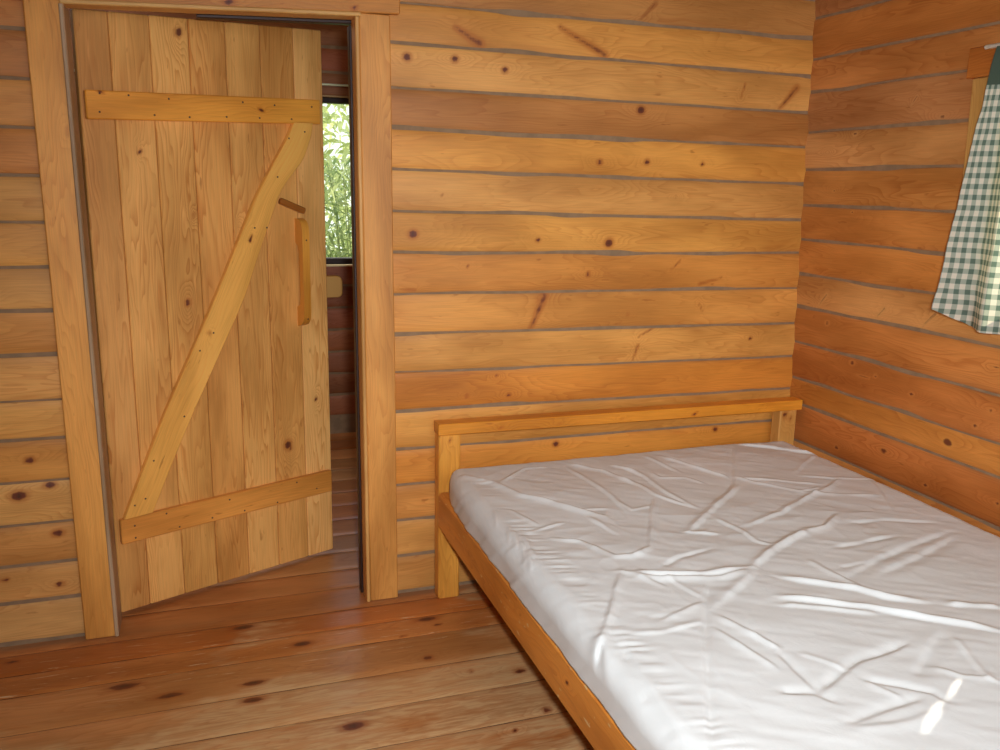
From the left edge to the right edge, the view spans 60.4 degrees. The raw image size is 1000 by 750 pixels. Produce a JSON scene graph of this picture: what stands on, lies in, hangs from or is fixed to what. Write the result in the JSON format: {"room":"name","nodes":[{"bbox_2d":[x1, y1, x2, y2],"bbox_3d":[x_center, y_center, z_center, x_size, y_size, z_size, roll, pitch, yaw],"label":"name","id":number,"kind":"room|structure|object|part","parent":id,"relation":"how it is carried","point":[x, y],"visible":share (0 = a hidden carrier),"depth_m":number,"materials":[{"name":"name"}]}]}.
{"room":"cabin bedroom","nodes":[
{"label":"cabin bedroom","id":0,"kind":"room"},
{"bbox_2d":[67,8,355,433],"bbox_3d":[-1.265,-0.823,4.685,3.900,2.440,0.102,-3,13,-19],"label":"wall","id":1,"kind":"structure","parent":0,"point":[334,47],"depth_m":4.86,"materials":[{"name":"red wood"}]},
{"bbox_2d":[74,71,347,86],"bbox_3d":[-1.231,-1.530,4.472,3.700,0.010,0.024,-3,13,-19],"label":"trim","id":2,"kind":"structure","parent":1,"relation":"attached to","point":[323,84],"depth_m":4.58,"materials":[{"name":"brown wood"}]},
{"bbox_2d":[326,275,342,297],"bbox_3d":[-1.009,-0.490,4.765,0.262,0.120,0.065,-3,13,-19],"label":"wooden block","id":3,"kind":"object","parent":1,"relation":"attached to","point":[334,282],"visible":0.44,"depth_m":4.76,"materials":[{"name":"brown wood"}]},
{"bbox_2d":[322,95,351,266],"bbox_3d":[-0.863,-1.054,4.711,1.260,0.906,0.090,-3,13,-19],"label":"window","id":4,"kind":"structure","parent":1,"relation":"in","point":[326,99],"depth_m":4.74,"materials":[{"name":"paint"}]},
{"bbox_3d":[-0.869,-0.615,4.797,1.260,0.012,0.070,-3,13,-19],"label":"sill","id":5,"kind":"part","parent":4,"relation":"part of","materials":[{"name":"brown wood"}]},
{"bbox_2d":[0,432,593,749],"bbox_3d":[-0.463,1.025,1.933,4.460,0.007,6.505,-3,13,-19],"label":"floor","id":6,"kind":"structure","parent":0,"point":[292,655],"depth_m":2.54,"materials":[{"name":"brown wood"}]},
{"bbox_2d":[434,397,802,749],"bbox_3d":[0.805,0.648,2.264,1.470,0.639,2.114,-3,13,-19],"label":"frame","id":7,"kind":"object","parent":6,"relation":"on","point":[453,541],"visible":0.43,"depth_m":2.91,"materials":[{"name":"brown wood"}]},
{"bbox_3d":[-0.184,0.489,2.993,0.076,0.600,0.055,-3,13,-19],"label":"headboard post","id":8,"kind":"part","parent":7,"relation":"part of","materials":[{"name":"brown wood"}]},
{"bbox_3d":[0.129,0.668,2.041,0.045,0.133,1.978,-3,13,-19],"label":"rail","id":9,"kind":"part","parent":7,"relation":"part of","materials":[{"name":"brown wood"}]},
{"bbox_3d":[0.478,0.145,3.148,1.469,0.046,0.060,-3,13,-19],"label":"headboard rail","id":10,"kind":"part","parent":7,"relation":"part of","materials":[{"name":"brown wood"}]},
{"bbox_2d":[449,441,999,749],"bbox_3d":[0.758,0.511,2.223,1.384,0.112,1.919,-3,13,-19],"label":"mattress","id":11,"kind":"object","parent":7,"relation":"on","point":[777,595],"visible":1,"depth_m":2.01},
{"bbox_3d":[1.112,0.419,3.433,0.076,0.600,0.055,-3,13,-19],"label":"headboard post","id":12,"kind":"part","parent":7,"relation":"part of","materials":[{"name":"brown wood"}]},
{"bbox_2d":[0,0,815,646],"bbox_3d":[-0.829,-0.379,2.692,4.400,2.440,0.122,-3,13,-19],"label":"wall","id":13,"kind":"structure","parent":0,"point":[598,204],"depth_m":2.96,"materials":[{"name":"brown wood"}]},
{"bbox_2d":[70,9,332,611],"bbox_3d":[-0.931,-0.200,2.907,0.810,1.925,0.082,-10,17,-41],"label":"door","id":14,"kind":"structure","parent":13,"relation":"in","point":[202,151],"depth_m":2.86,"materials":[{"name":"brown wood"}]},
{"bbox_3d":[-0.727,-0.591,3.004,0.101,0.055,0.022,-10,17,-41],"label":"latch lever","id":15,"kind":"part","parent":14,"relation":"part of","materials":[{"name":"brown wood"}]},
{"bbox_3d":[-0.702,-0.363,3.063,0.028,0.385,0.050,-10,17,-41],"label":"handle","id":16,"kind":"part","parent":14,"relation":"part of","materials":[{"name":"brown wood"}]},
{"bbox_2d":[19,0,399,639],"bbox_3d":[-0.851,-0.195,2.695,1.080,2.039,0.122,-3,13,-19],"label":"door frame","id":17,"kind":"structure","parent":13,"relation":"attached to","point":[41,17],"depth_m":2.62,"materials":[{"name":"brown wood"}]},
{"bbox_2d":[790,0,999,536],"bbox_3d":[1.899,-0.035,1.363,0.200,2.440,4.450,-3,13,-19],"label":"wall","id":18,"kind":"structure","parent":0,"point":[897,392],"depth_m":2.86,"materials":[{"name":"red wood"}]},
{"bbox_2d":[962,46,995,182],"bbox_3d":[1.602,-0.475,2.060,0.148,0.727,1.132,-3,13,-19],"label":"window frame","id":19,"kind":"structure","parent":18,"relation":"in","point":[980,59],"depth_m":2.47,"materials":[{"name":"red wood"}]},
{"bbox_2d":[932,46,999,333],"bbox_3d":[1.401,-0.480,2.258,0.072,0.779,0.496,-3,13,-19],"label":"curtain","id":20,"kind":"object","parent":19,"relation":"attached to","point":[968,290],"visible":1,"depth_m":2.43,"materials":[{"name":"fabric"}]},
{"bbox_3d":[1.396,-0.538,2.516,0.047,0.636,0.092,-3,13,-19],"label":"casing","id":21,"kind":"part","parent":19,"relation":"part of","materials":[{"name":"brown wood"}]},
{"bbox_3d":[1.553,-0.786,1.972,0.030,0.084,1.132,-3,13,-19],"label":"head casing","id":22,"kind":"part","parent":19,"relation":"part of","materials":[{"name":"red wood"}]},
{"bbox_2d":[984,42,999,49],"bbox_3d":[1.537,-0.810,1.938,0.056,0.013,1.006,-3,13,-19],"label":"curtain rod","id":23,"kind":"object","parent":19,"relation":"attached to","point":[989,46],"visible":1,"depth_m":2.37,"materials":[{"name":"white metal"}]},
{"label":"outside","id":24,"kind":"structure","parent":0,"visible":0},
{"label":"ground","id":25,"kind":"structure","parent":24,"visible":0},
{"bbox_2d":[322,103,351,256],"bbox_3d":[-1.457,-2.097,8.931,4.673,3.870,2.362,-3,13,-19],"label":"tree","id":26,"kind":"object","parent":25,"relation":"on","point":[327,120],"visible":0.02,"depth_m":8.67,"materials":[{"name":"green plant"}]},
{"bbox_2d":[324,153,351,256],"bbox_3d":[-1.138,-0.642,6.519,2.230,2.068,1.275,-3,13,-19],"label":"bush","id":27,"kind":"object","parent":25,"relation":"on","point":[336,196],"visible":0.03,"depth_m":6.26,"materials":[{"name":"green plant"}]}
]}

